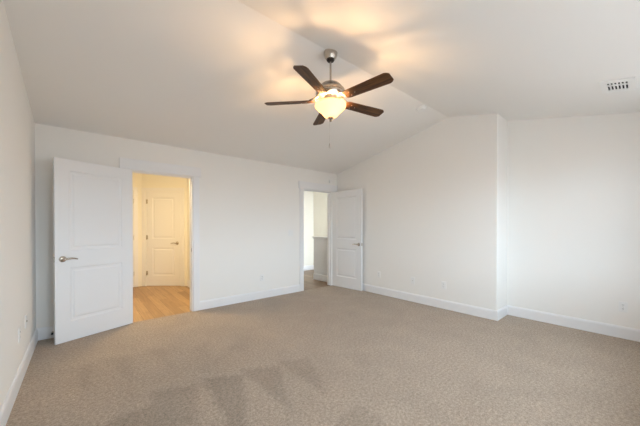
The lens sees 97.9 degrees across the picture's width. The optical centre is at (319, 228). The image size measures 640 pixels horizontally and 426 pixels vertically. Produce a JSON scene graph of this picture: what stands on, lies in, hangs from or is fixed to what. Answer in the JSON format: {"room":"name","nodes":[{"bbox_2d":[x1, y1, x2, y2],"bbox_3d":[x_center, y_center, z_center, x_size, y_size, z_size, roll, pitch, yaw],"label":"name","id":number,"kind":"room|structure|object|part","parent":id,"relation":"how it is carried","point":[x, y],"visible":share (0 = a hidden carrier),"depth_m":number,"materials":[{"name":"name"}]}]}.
{"room":"empty bedroom","nodes":[
{"label":"empty bedroom","id":0,"kind":"room"},
{"bbox_2d":[0,0,35,408],"bbox_3d":[-1.630,-0.173,1.214,0.120,3.095,4.923,0,1,-40],"label":"wall","id":1,"kind":"structure","parent":0,"point":[17,124],"depth_m":2.14,"materials":[{"name":"white paint"}]},
{"bbox_2d":[0,329,37,425],"bbox_3d":[-1.579,1.206,1.267,0.015,0.135,4.923,0,1,-40],"label":"baseboard","id":2,"kind":"structure","parent":1,"relation":"attached to","point":[8,403],"depth_m":2.13,"materials":[{"name":"white paint"}]},
{"bbox_2d":[18,327,20,342],"bbox_3d":[-2.445,0.867,2.276,0.009,0.116,0.072,0,1,-40],"label":"wall outlet","id":3,"kind":"object","parent":1,"relation":"attached to","point":[19,328],"visible":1,"depth_m":2.26,"materials":[{"name":"white plastic"}]},
{"bbox_2d":[132,173,141,286],"bbox_3d":[-4.289,0.074,5.680,1.230,2.540,0.120,0,1,-40],"label":"wall","id":4,"kind":"structure","parent":0,"point":[136,177],"depth_m":5.97,"materials":[{"name":"white paint"}]},
{"bbox_2d":[132,191,133,286],"bbox_3d":[-4.214,0.228,5.653,0.774,2.024,0.024,0,1,-40],"label":"door","id":5,"kind":"structure","parent":4,"relation":"in","point":[132,191],"depth_m":5.89,"materials":[{"name":"white paint"}]},
{"bbox_2d":[132,187,137,286],"bbox_3d":[-4.229,0.188,5.637,0.955,2.114,0.024,0,1,-40],"label":"door frame","id":6,"kind":"structure","parent":4,"relation":"attached to","point":[135,189],"depth_m":5.92,"materials":[{"name":"white paint"}]},
{"bbox_2d":[142,174,187,285],"bbox_3d":[-3.330,0.072,6.054,1.025,2.540,0.100,0,0,0],"label":"wall","id":7,"kind":"structure","parent":0,"point":[148,181],"depth_m":6.00,"materials":[{"name":"white paint"}]},
{"bbox_2d":[141,188,184,285],"bbox_3d":[-3.355,0.185,6.043,0.907,2.114,0.125,0,0,0],"label":"door frame","id":8,"kind":"structure","parent":7,"relation":"attached to","point":[181,190],"depth_m":5.99,"materials":[{"name":"white paint"}]},
{"bbox_2d":[146,192,180,285],"bbox_3d":[-3.356,0.225,5.994,0.744,2.024,0.101,0,0,0],"label":"door","id":9,"kind":"structure","parent":7,"relation":"in","point":[163,208],"depth_m":6.01,"materials":[{"name":"white paint"}]},
{"bbox_2d":[35,123,336,328],"bbox_3d":[-1.274,0.065,4.835,5.359,2.570,0.120,0,1,-40],"label":"wall","id":10,"kind":"structure","parent":0,"point":[248,208],"depth_m":4.50,"materials":[{"name":"white paint"}]},
{"bbox_2d":[37,326,53,340],"bbox_3d":[-2.875,1.192,3.388,0.796,0.135,0.015,0,1,-40],"label":"baseboard","id":11,"kind":"structure","parent":10,"relation":"attached to","point":[45,332],"depth_m":3.17,"materials":[{"name":"white paint"}]},
{"bbox_2d":[53,157,132,344],"bbox_3d":[-2.670,0.243,3.352,0.167,2.024,0.806,0,0,29],"label":"door","id":12,"kind":"structure","parent":10,"relation":"in","point":[93,209],"depth_m":3.29,"materials":[{"name":"white paint"}]},
{"bbox_2d":[119,157,200,310],"bbox_3d":[-2.239,0.166,3.997,1.021,2.179,0.145,0,1,-40],"label":"door frame","id":13,"kind":"structure","parent":10,"relation":"attached to","point":[143,166],"depth_m":4.21,"materials":[{"name":"white paint"}]},
{"bbox_2d":[200,285,299,309],"bbox_3d":[-1.108,1.182,4.895,1.907,0.135,0.015,0,1,-40],"label":"baseboard","id":14,"kind":"structure","parent":10,"relation":"attached to","point":[206,304],"depth_m":4.77,"materials":[{"name":"white paint"}]},
{"bbox_2d":[299,181,336,290],"bbox_3d":[-0.040,0.153,5.873,1.046,2.179,0.145,0,1,-40],"label":"door frame","id":15,"kind":"structure","parent":10,"relation":"attached to","point":[304,186],"depth_m":5.74,"materials":[{"name":"white paint"}]},
{"bbox_2d":[332,189,361,290],"bbox_3d":[0.569,0.227,5.797,0.794,2.024,0.152,0,1,45],"label":"door","id":16,"kind":"structure","parent":10,"relation":"in","point":[346,205],"depth_m":5.77,"materials":[{"name":"white paint"}]},
{"bbox_2d":[187,178,189,280],"bbox_3d":[-2.198,0.076,5.348,0.120,2.540,1.860,0,1,-40],"label":"wall","id":17,"kind":"structure","parent":0,"point":[188,225],"depth_m":5.95,"materials":[{"name":"white paint"}]},
{"bbox_2d":[304,191,313,265],"bbox_3d":[-1.134,0.061,7.583,2.700,2.540,0.120,0,1,-40],"label":"wall","id":18,"kind":"structure","parent":0,"point":[308,195],"depth_m":8.21,"materials":[{"name":"white paint"}]},
{"bbox_2d":[304,265,313,270],"bbox_3d":[-1.094,1.164,7.536,2.450,0.135,0.015,0,1,-40],"label":"baseboard","id":19,"kind":"structure","parent":18,"relation":"attached to","point":[309,267],"depth_m":8.22,"materials":[{"name":"white paint"}]},
{"bbox_2d":[313,192,326,247],"bbox_3d":[0.492,0.061,7.657,0.130,2.540,1.880,0,1,-40],"label":"wall","id":20,"kind":"structure","parent":0,"point":[319,198],"depth_m":8.11,"materials":[{"name":"white paint"}]},
{"bbox_2d":[3,0,639,173],"bbox_3d":[0.363,-1.487,2.906,5.359,0.670,5.163,0,1,-40],"label":"ceiling","id":21,"kind":"structure","parent":0,"point":[199,75],"depth_m":2.56,"materials":[{"name":"white paint"}]},
{"bbox_2d":[265,49,393,147],"bbox_3d":[0.146,-1.247,2.681,1.241,0.927,1.227,0,1,-40],"label":"ceiling fan","id":22,"kind":"object","parent":21,"relation":"hanging from","point":[330,94],"visible":1,"depth_m":2.60,"materials":[{"name":"brown wood"}]},
{"bbox_3d":[-0.295,-1.233,2.739,0.473,0.035,0.127,0,0,7],"label":"blade","id":23,"kind":"part","parent":22,"relation":"part of","materials":[{"name":"brown wood"}]},
{"bbox_3d":[-0.059,-1.230,2.321,0.127,0.035,0.473,0,0,25],"label":"blade","id":24,"kind":"part","parent":22,"relation":"part of","materials":[{"name":"brown wood"}]},
{"bbox_3d":[0.029,-1.235,3.093,0.127,0.035,0.473,0,0,-11],"label":"blade","id":25,"kind":"part","parent":22,"relation":"part of","materials":[{"name":"brown wood"}]},
{"bbox_3d":[0.111,-1.135,2.693,0.302,0.133,0.302,0,1,-40],"label":"lamp shade","id":26,"kind":"part","parent":22,"relation":"part of","materials":[{"name":"white glass"}]},
{"bbox_3d":[0.466,-1.234,2.893,0.473,0.035,0.127,0,0,-29],"label":"blade","id":27,"kind":"part","parent":22,"relation":"part of","materials":[{"name":"brown wood"}]},
{"bbox_3d":[0.412,-1.231,2.416,0.473,0.035,0.127,0,1,43],"label":"blade","id":28,"kind":"part","parent":22,"relation":"part of","materials":[{"name":"brown wood"}]},
{"bbox_2d":[416,105,425,111],"bbox_3d":[1.435,-1.676,3.913,0.136,0.063,0.135,0,0,-36],"label":"smoke detector","id":29,"kind":"object","parent":21,"relation":"attached to","point":[421,108],"visible":1,"depth_m":3.88,"materials":[{"name":"white plastic"}]},
{"bbox_2d":[599,77,635,93],"bbox_3d":[2.739,-1.309,2.557,0.330,0.056,0.221,0,1,-40],"label":"ceiling vent","id":30,"kind":"object","parent":21,"relation":"in","point":[623,84],"visible":1,"depth_m":2.54,"materials":[{"name":"white plastic"}]},
{"bbox_2d":[6,270,639,425],"bbox_3d":[-0.271,1.304,4.192,5.800,0.100,7.674,0,1,-40],"label":"floor","id":31,"kind":"structure","parent":0,"point":[332,355],"depth_m":2.50,"materials":[{"name":"carpet"}]},
{"bbox_2d":[312,113,507,310],"bbox_3d":[1.330,-0.202,5.467,0.574,3.095,3.965,0,1,-40],"label":"wall","id":32,"kind":"structure","parent":0,"point":[434,201],"depth_m":4.40,"materials":[{"name":"white paint"}]},
{"bbox_2d":[313,273,326,281],"bbox_3d":[0.089,1.164,6.531,0.015,0.150,0.680,0,1,-40],"label":"baseboard","id":33,"kind":"structure","parent":32,"relation":"attached to","point":[319,277],"depth_m":6.58,"materials":[{"name":"white paint"}]},
{"bbox_2d":[362,283,495,320],"bbox_3d":[1.403,1.181,4.990,0.015,0.135,3.130,0,1,-40],"label":"baseboard","id":34,"kind":"structure","parent":32,"relation":"attached to","point":[444,304],"depth_m":4.45,"materials":[{"name":"white paint"}]},
{"bbox_2d":[441,281,445,288],"bbox_3d":[1.948,0.888,4.355,0.009,0.116,0.072,0,1,-40],"label":"wall outlet","id":35,"kind":"object","parent":32,"relation":"attached to","point":[443,284],"visible":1,"depth_m":4.36,"materials":[{"name":"white plastic"}]},
{"bbox_2d":[496,305,507,320],"bbox_3d":[2.583,1.189,3.930,0.434,0.135,0.015,0,1,-40],"label":"baseboard","id":36,"kind":"structure","parent":32,"relation":"attached to","point":[503,311],"depth_m":3.90,"materials":[{"name":"white paint"}]},
{"bbox_2d":[507,112,639,329],"bbox_3d":[3.371,-0.117,3.425,0.120,2.952,1.793,0,1,-40],"label":"wall","id":37,"kind":"structure","parent":0,"point":[573,183],"depth_m":3.50,"materials":[{"name":"white paint"}]},
{"bbox_2d":[507,305,639,341],"bbox_3d":[3.320,1.192,3.390,0.015,0.135,1.793,0,1,-40],"label":"baseboard","id":38,"kind":"structure","parent":37,"relation":"attached to","point":[628,333],"depth_m":3.48,"materials":[{"name":"white paint"}]},
{"bbox_2d":[618,301,627,312],"bbox_3d":[3.487,0.901,3.197,0.009,0.116,0.072,0,1,-40],"label":"wall outlet","id":39,"kind":"object","parent":37,"relation":"attached to","point":[622,306],"visible":1,"depth_m":3.19,"materials":[{"name":"white plastic"}]}
]}

